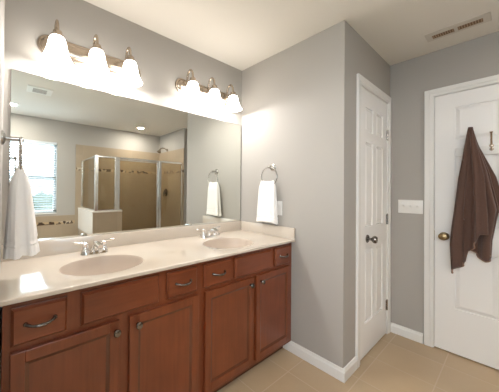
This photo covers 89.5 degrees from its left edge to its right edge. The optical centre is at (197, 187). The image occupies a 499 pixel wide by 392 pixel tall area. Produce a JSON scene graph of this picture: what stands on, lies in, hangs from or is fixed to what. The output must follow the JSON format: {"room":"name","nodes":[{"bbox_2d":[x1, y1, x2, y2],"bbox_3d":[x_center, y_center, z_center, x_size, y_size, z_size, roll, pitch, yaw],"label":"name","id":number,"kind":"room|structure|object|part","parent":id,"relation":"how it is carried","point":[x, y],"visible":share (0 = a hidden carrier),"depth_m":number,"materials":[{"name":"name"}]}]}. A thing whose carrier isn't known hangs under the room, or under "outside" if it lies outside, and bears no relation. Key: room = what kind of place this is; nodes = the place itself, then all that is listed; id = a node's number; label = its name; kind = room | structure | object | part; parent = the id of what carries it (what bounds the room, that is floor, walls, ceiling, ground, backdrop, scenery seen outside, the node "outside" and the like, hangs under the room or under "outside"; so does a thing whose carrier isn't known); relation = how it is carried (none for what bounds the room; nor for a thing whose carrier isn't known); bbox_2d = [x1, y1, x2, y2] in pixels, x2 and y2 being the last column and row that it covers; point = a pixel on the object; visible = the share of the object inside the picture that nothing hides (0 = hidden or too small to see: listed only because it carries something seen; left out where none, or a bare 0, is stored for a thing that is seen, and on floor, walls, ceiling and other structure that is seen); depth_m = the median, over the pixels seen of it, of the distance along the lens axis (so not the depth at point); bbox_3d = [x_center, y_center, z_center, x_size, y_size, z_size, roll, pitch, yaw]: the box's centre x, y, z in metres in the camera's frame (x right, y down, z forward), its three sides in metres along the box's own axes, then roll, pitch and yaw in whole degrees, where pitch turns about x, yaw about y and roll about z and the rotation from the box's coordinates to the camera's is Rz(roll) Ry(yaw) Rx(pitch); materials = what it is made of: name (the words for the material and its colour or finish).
{"room":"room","nodes":[
{"label":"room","id":0,"kind":"room"},
{"bbox_2d":[0,0,4,265],"bbox_3d":[-0.681,0.054,0.764,0.100,2.416,1.200,1,-1,-38],"label":"wall","id":1,"kind":"structure","parent":0,"point":[2,2],"depth_m":0.96,"materials":[{"name":"grey paint"}]},
{"bbox_2d":[1,130,23,169],"bbox_3d":[-0.734,-0.127,0.977,0.072,0.188,0.162,1,-1,-38],"label":"towel ring","id":2,"kind":"object","parent":1,"relation":"attached to","point":[4,137],"visible":0.77,"depth_m":0.95,"materials":[{"name":"silver metal"}]},
{"bbox_3d":[-0.729,-0.193,0.981,0.060,0.024,0.024,1,-1,-38],"label":"post","id":3,"kind":"part","parent":2,"relation":"part of","materials":[{"name":"silver metal"}]},
{"bbox_2d":[3,165,39,259],"bbox_3d":[-0.710,0.093,0.994,0.117,0.361,0.190,1,-1,-38],"label":"hand towel","id":4,"kind":"object","parent":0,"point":[20,236],"visible":1,"depth_m":0.93,"materials":[{"name":"white fabric"}]},
{"bbox_2d":[0,0,241,391],"bbox_3d":[0.453,0.080,2.466,3.980,2.416,0.100,1,-1,-38],"label":"wall","id":5,"kind":"structure","parent":0,"point":[160,60],"depth_m":1.59,"materials":[{"name":"grey paint"}]},
{"bbox_2d":[37,19,142,86],"bbox_3d":[-0.592,-0.800,1.478,0.610,0.243,0.182,1,-1,-38],"label":"vanity light","id":6,"kind":"object","parent":5,"relation":"attached to","point":[57,52],"visible":1,"depth_m":1.45,"materials":[{"name":"white glass"}]},
{"bbox_3d":[-0.759,-0.749,1.331,0.156,0.134,0.156,1,-1,-38],"label":"lamp shade","id":7,"kind":"part","parent":6,"relation":"part of","materials":[{"name":"white glass"}]},
{"bbox_3d":[-0.781,-0.853,1.363,0.038,0.144,0.092,1,-1,-38],"label":"arm","id":8,"kind":"part","parent":6,"relation":"part of","materials":[{"name":"silver metal"}]},
{"bbox_3d":[-0.759,-0.738,1.331,0.056,0.085,0.056,1,-1,-38],"label":"bulb","id":9,"kind":"part","parent":6,"relation":"part of","materials":[{"name":"white glass"}]},
{"bbox_3d":[-0.618,-0.850,1.489,0.038,0.144,0.092,1,-1,-38],"label":"arm","id":10,"kind":"part","parent":6,"relation":"part of","materials":[{"name":"silver metal"}]},
{"bbox_3d":[-0.596,-0.746,1.457,0.156,0.134,0.156,1,-1,-38],"label":"lamp shade","id":11,"kind":"part","parent":6,"relation":"part of","materials":[{"name":"white glass"}]},
{"bbox_3d":[-0.457,-0.847,1.614,0.038,0.144,0.092,1,-1,-38],"label":"arm","id":12,"kind":"part","parent":6,"relation":"part of","materials":[{"name":"silver metal"}]},
{"bbox_3d":[-0.434,-0.743,1.583,0.156,0.134,0.156,1,-1,-38],"label":"lamp shade","id":13,"kind":"part","parent":6,"relation":"part of","materials":[{"name":"white glass"}]},
{"bbox_2d":[1,220,240,261],"bbox_3d":[-0.294,0.348,1.810,1.802,0.090,0.020,1,-1,-38],"label":"backsplash","id":14,"kind":"structure","parent":5,"relation":"attached to","point":[63,245],"depth_m":1.65,"materials":[{"name":"stone"}]},
{"bbox_2d":[9,69,241,240],"bbox_3d":[-0.284,-0.154,1.828,1.768,0.913,0.006,1,-1,-38],"label":"wall mirror","id":15,"kind":"object","parent":5,"relation":"attached to","point":[95,162],"visible":0.84,"depth_m":1.62,"materials":[{"name":"grey mirror"}]},
{"bbox_2d":[175,69,241,111],"bbox_3d":[0.128,-0.803,2.034,0.630,0.234,0.184,1,-1,-38],"label":"vanity light","id":16,"kind":"object","parent":5,"relation":"attached to","point":[192,91],"visible":1,"depth_m":1.99,"materials":[{"name":"white glass"}]},
{"bbox_3d":[-0.061,-0.853,1.921,0.038,0.140,0.092,1,-1,-38],"label":"arm","id":17,"kind":"part","parent":16,"relation":"part of","materials":[{"name":"silver metal"}]},
{"bbox_3d":[-0.039,-0.750,1.889,0.160,0.121,0.160,1,-1,-38],"label":"lamp shade","id":18,"kind":"part","parent":16,"relation":"part of","materials":[{"name":"white glass"}]},
{"bbox_3d":[0.113,-0.850,2.056,0.038,0.140,0.092,1,-1,-38],"label":"arm","id":19,"kind":"part","parent":16,"relation":"part of","materials":[{"name":"silver metal"}]},
{"bbox_3d":[0.135,-0.747,2.024,0.160,0.121,0.160,1,-1,-38],"label":"lamp shade","id":20,"kind":"part","parent":16,"relation":"part of","materials":[{"name":"white glass"}]},
{"bbox_3d":[0.286,-0.847,2.190,0.038,0.140,0.092,1,-1,-38],"label":"arm","id":21,"kind":"part","parent":16,"relation":"part of","materials":[{"name":"silver metal"}]},
{"bbox_3d":[0.308,-0.744,2.158,0.160,0.121,0.160,1,-1,-38],"label":"lamp shade","id":22,"kind":"part","parent":16,"relation":"part of","materials":[{"name":"white glass"}]},
{"bbox_2d":[256,180,277,224],"bbox_3d":[0.582,0.121,2.068,0.085,0.363,0.195,1,-1,-38],"label":"hand towel","id":23,"kind":"object","parent":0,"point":[267,212],"visible":1,"depth_m":2.03,"materials":[{"name":"white fabric"}]},
{"bbox_2d":[84,0,498,70],"bbox_3d":[1.087,-1.185,0.902,4.926,0.100,3.350,1,-1,-38],"label":"ceiling","id":24,"kind":"structure","parent":0,"point":[239,34],"depth_m":1.68,"materials":[{"name":"white paint"}]},
{"bbox_2d":[425,12,491,41],"bbox_3d":[1.816,-1.116,1.730,0.126,0.009,0.316,1,-1,-38],"label":"ceiling vent","id":25,"kind":"object","parent":24,"relation":"in","point":[486,17],"visible":1,"depth_m":1.71,"materials":[{"name":"beige metal"}]},
{"bbox_2d":[241,20,350,367],"bbox_3d":[0.740,0.079,2.045,0.110,2.416,0.917,1,-1,-38],"label":"wall","id":26,"kind":"structure","parent":0,"point":[296,101],"depth_m":1.83,"materials":[{"name":"grey paint"}]},
{"bbox_2d":[261,164,277,183],"bbox_3d":[0.612,-0.105,2.068,0.066,0.188,0.162,1,-1,-38],"label":"towel ring","id":27,"kind":"object","parent":26,"relation":"attached to","point":[272,167],"visible":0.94,"depth_m":2.07,"materials":[{"name":"silver metal"}]},
{"bbox_2d":[277,201,281,214],"bbox_3d":[0.666,0.169,2.041,0.008,0.116,0.072,1,-1,-38],"label":"outlet plate","id":28,"kind":"object","parent":26,"relation":"attached to","point":[279,203],"visible":0.53,"depth_m":2.03,"materials":[{"name":"white plastic"}]},
{"bbox_2d":[283,341,344,382],"bbox_3d":[0.827,1.245,1.806,0.014,0.083,0.461,1,-1,-38],"label":"baseboard","id":29,"kind":"structure","parent":26,"relation":"attached to","point":[330,368],"depth_m":1.76,"materials":[{"name":"white paint"}]},
{"bbox_2d":[217,332,498,391],"bbox_3d":[1.062,1.331,0.881,4.926,0.100,3.350,1,-1,-38],"label":"floor","id":30,"kind":"structure","parent":0,"point":[395,363],"depth_m":1.71,"materials":[{"name":"tile"}]},
{"bbox_2d":[1,263,199,391],"bbox_3d":[-0.481,0.836,1.301,0.870,0.866,0.584,1,-1,-38],"label":"vanity cabinet","id":31,"kind":"object","parent":30,"relation":"on","point":[140,333],"visible":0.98,"depth_m":1.06,"materials":[{"name":"brown wood"}]},
{"bbox_3d":[-0.580,0.490,0.909,0.177,0.132,0.019,1,-1,-38],"label":"drawer","id":32,"kind":"part","parent":31,"relation":"part of","materials":[{"name":"brown wood"}]},
{"bbox_3d":[-0.565,0.487,0.889,0.108,0.019,0.035,1,-1,-38],"label":"handle","id":33,"kind":"part","parent":31,"relation":"part of","materials":[{"name":"grey metal"}]},
{"bbox_3d":[-0.502,0.865,0.969,0.384,0.571,0.019,1,-1,-38],"label":"door","id":34,"kind":"part","parent":31,"relation":"part of","materials":[{"name":"brown wood"}]},
{"bbox_3d":[-0.500,0.865,0.966,0.300,0.487,0.005,1,-1,-38],"label":"panel","id":35,"kind":"part","parent":31,"relation":"part of","materials":[{"name":"brown wood"}]},
{"bbox_3d":[-0.347,0.624,1.058,0.033,0.033,0.030,1,-1,-38],"label":"knob","id":36,"kind":"part","parent":31,"relation":"part of","materials":[{"name":"grey metal"}]},
{"bbox_3d":[-0.267,0.625,1.120,0.033,0.033,0.030,1,-1,-38],"label":"knob","id":37,"kind":"part","parent":31,"relation":"part of","materials":[{"name":"grey metal"}]},
{"bbox_3d":[-0.158,0.871,1.236,0.394,0.571,0.019,1,-1,-38],"label":"door","id":38,"kind":"part","parent":31,"relation":"part of","materials":[{"name":"brown wood"}]},
{"bbox_3d":[-0.156,0.871,1.233,0.310,0.487,0.005,1,-1,-38],"label":"panel","id":39,"kind":"part","parent":31,"relation":"part of","materials":[{"name":"brown wood"}]},
{"bbox_3d":[-0.080,0.498,1.296,0.190,0.132,0.019,1,-1,-38],"label":"drawer","id":40,"kind":"part","parent":31,"relation":"part of","materials":[{"name":"brown wood"}]},
{"bbox_3d":[-0.065,0.495,1.277,0.108,0.019,0.035,1,-1,-38],"label":"handle","id":41,"kind":"part","parent":31,"relation":"part of","materials":[{"name":"grey metal"}]},
{"bbox_2d":[199,243,290,391],"bbox_3d":[0.226,0.848,1.849,0.916,0.866,0.584,1,-1,-38],"label":"vanity cabinet","id":42,"kind":"object","parent":30,"relation":"on","point":[245,298],"visible":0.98,"depth_m":1.57,"materials":[{"name":"brown wood"}]},
{"bbox_2d":[0,220,295,306],"bbox_3d":[-0.125,0.413,1.592,1.802,0.220,0.572,1,-1,-38],"label":"countertop","id":43,"kind":"structure","parent":42,"relation":"on","point":[59,267],"depth_m":1.40,"materials":[{"name":"stone"}]},
{"bbox_2d":[73,238,112,255],"bbox_3d":[-0.579,0.346,1.413,0.225,0.081,0.149,1,-1,-38],"label":"faucet","id":44,"kind":"object","parent":43,"relation":"on","point":[98,247],"visible":1,"depth_m":1.41,"materials":[{"name":"silver metal"}]},
{"bbox_3d":[-0.648,0.342,1.419,0.046,0.060,0.046,1,-1,-38],"label":"handle","id":45,"kind":"part","parent":44,"relation":"part of","materials":[{"name":"silver metal"}]},
{"bbox_3d":[-0.607,0.378,1.450,0.156,0.014,0.056,1,-1,-38],"label":"plate","id":46,"kind":"part","parent":44,"relation":"part of","materials":[{"name":"silver metal"}]},
{"bbox_3d":[-0.579,0.346,1.413,0.048,0.081,0.149,1,-1,-38],"label":"spout","id":47,"kind":"part","parent":44,"relation":"part of","materials":[{"name":"silver metal"}]},
{"bbox_3d":[-0.566,0.344,1.482,0.046,0.060,0.046,1,-1,-38],"label":"handle","id":48,"kind":"part","parent":44,"relation":"part of","materials":[{"name":"silver metal"}]},
{"bbox_2d":[59,255,143,275],"bbox_3d":[-0.473,0.452,1.248,0.404,0.131,0.316,1,-1,-38],"label":"basin","id":49,"kind":"object","parent":43,"relation":"in","point":[99,265],"depth_m":1.36,"materials":[{"name":"beige ceramic"}]},
{"bbox_2d":[196,226,219,237],"bbox_3d":[0.120,0.357,1.949,0.258,0.081,0.149,1,-1,-38],"label":"faucet","id":50,"kind":"object","parent":43,"relation":"on","point":[214,232],"visible":1,"depth_m":1.94,"materials":[{"name":"silver metal"}]},
{"bbox_3d":[0.044,0.353,1.949,0.046,0.060,0.046,1,-1,-38],"label":"handle","id":51,"kind":"part","parent":50,"relation":"part of","materials":[{"name":"silver metal"}]},
{"bbox_3d":[0.091,0.389,1.985,0.171,0.014,0.056,1,-1,-38],"label":"plate","id":52,"kind":"part","parent":50,"relation":"part of","materials":[{"name":"silver metal"}]},
{"bbox_3d":[0.120,0.357,1.949,0.048,0.081,0.149,1,-1,-38],"label":"spout","id":53,"kind":"part","parent":50,"relation":"part of","materials":[{"name":"silver metal"}]},
{"bbox_2d":[203,238,252,247],"bbox_3d":[0.221,0.463,1.780,0.410,0.131,0.300,1,-1,-38],"label":"basin","id":54,"kind":"object","parent":43,"relation":"in","point":[215,242],"depth_m":1.92,"materials":[{"name":"beige ceramic"}]},
{"bbox_3d":[0.118,0.502,1.450,0.214,0.132,0.019,1,-1,-38],"label":"drawer","id":55,"kind":"part","parent":42,"relation":"part of","materials":[{"name":"brown wood"}]},
{"bbox_3d":[0.133,0.499,1.431,0.108,0.019,0.035,1,-1,-38],"label":"handle","id":56,"kind":"part","parent":42,"relation":"part of","materials":[{"name":"grey metal"}]},
{"bbox_3d":[0.201,0.877,1.514,0.414,0.571,0.019,1,-1,-38],"label":"door","id":57,"kind":"part","parent":42,"relation":"part of","materials":[{"name":"brown wood"}]},
{"bbox_3d":[0.203,0.877,1.511,0.330,0.487,0.005,1,-1,-38],"label":"panel","id":58,"kind":"part","parent":42,"relation":"part of","materials":[{"name":"brown wood"}]},
{"bbox_3d":[0.546,0.883,1.782,0.398,0.571,0.019,1,-1,-38],"label":"door","id":59,"kind":"part","parent":42,"relation":"part of","materials":[{"name":"brown wood"}]},
{"bbox_3d":[0.548,0.883,1.779,0.314,0.487,0.005,1,-1,-38],"label":"panel","id":60,"kind":"part","parent":42,"relation":"part of","materials":[{"name":"brown wood"}]},
{"bbox_3d":[0.635,0.510,1.851,0.191,0.132,0.019,1,-1,-38],"label":"drawer","id":61,"kind":"part","parent":42,"relation":"part of","materials":[{"name":"brown wood"}]},
{"bbox_2d":[350,27,389,360],"bbox_3d":[1.373,0.085,2.025,0.866,2.416,0.110,1,-1,-38],"label":"wall","id":62,"kind":"structure","parent":0,"point":[365,61],"depth_m":1.77,"materials":[{"name":"grey paint"}]},
{"bbox_2d":[343,356,356,381],"bbox_3d":[1.051,1.246,1.696,0.205,0.083,0.014,1,-1,-38],"label":"baseboard","id":63,"kind":"structure","parent":62,"relation":"attached to","point":[350,368],"depth_m":1.69,"materials":[{"name":"white paint"}]},
{"bbox_2d":[355,73,390,367],"bbox_3d":[1.411,0.238,2.038,0.755,2.112,0.116,1,-1,-38],"label":"door frame","id":64,"kind":"structure","parent":62,"relation":"attached to","point":[362,81],"depth_m":1.80,"materials":[{"name":"white paint"}]},
{"bbox_2d":[360,87,388,359],"bbox_3d":[1.451,0.267,1.994,0.629,2.030,0.103,1,-1,-38],"label":"door","id":65,"kind":"structure","parent":62,"relation":"in","point":[374,132],"depth_m":1.99,"materials":[{"name":"white paint"}]},
{"bbox_3d":[1.329,0.395,1.877,0.062,0.062,0.068,1,-1,-38],"label":"knob","id":66,"kind":"part","parent":65,"relation":"part of","materials":[{"name":"grey metal"}]},
{"bbox_2d":[390,31,498,343],"bbox_3d":[2.148,0.091,1.814,0.100,2.416,1.393,1,-1,-38],"label":"wall","id":67,"kind":"structure","parent":0,"point":[477,58],"depth_m":2.12,"materials":[{"name":"grey paint"}]},
{"bbox_2d":[391,322,422,343],"bbox_3d":[1.803,1.257,2.142,0.014,0.083,0.232,1,-1,-38],"label":"baseboard","id":68,"kind":"structure","parent":67,"relation":"attached to","point":[408,333],"depth_m":2.13,"materials":[{"name":"white paint"}]},
{"bbox_2d":[398,200,422,213],"bbox_3d":[1.830,0.165,2.124,0.020,0.116,0.166,1,-1,-38],"label":"light switch","id":69,"kind":"object","parent":67,"relation":"attached to","point":[404,206],"visible":1,"depth_m":2.12,"materials":[{"name":"white plastic"}]},
{"bbox_2d":[424,74,498,346],"bbox_3d":[2.197,0.248,1.734,0.116,2.102,0.885,1,-1,-38],"label":"door frame","id":70,"kind":"structure","parent":67,"relation":"attached to","point":[429,96],"depth_m":2.02,"materials":[{"name":"white paint"}]},
{"bbox_2d":[434,84,498,369],"bbox_3d":[2.153,0.273,1.701,0.103,2.030,0.766,1,-1,-38],"label":"door","id":71,"kind":"structure","parent":67,"relation":"in","point":[466,300],"depth_m":1.89,"materials":[{"name":"white paint"}]},
{"bbox_3d":[1.940,0.386,1.946,0.068,0.062,0.062,1,-1,-38],"label":"knob","id":72,"kind":"part","parent":71,"relation":"part of","materials":[{"name":"gold metal"}]},
{"bbox_2d":[455,131,498,156],"bbox_3d":[2.141,-0.320,1.706,0.060,0.160,0.500,1,-1,-38],"label":"hook rack","id":73,"kind":"object","parent":71,"relation":"attached to","point":[490,149],"visible":0.57,"depth_m":1.78,"materials":[{"name":"white paint"}]},
{"bbox_2d":[450,127,498,273],"bbox_3d":[2.029,0.103,1.787,0.101,1.096,0.275,1,-1,-38],"label":"bath towel","id":74,"kind":"object","parent":73,"relation":"hanging from","point":[476,208],"visible":1,"depth_m":1.79,"materials":[{"name":"brown fabric"}]}
]}

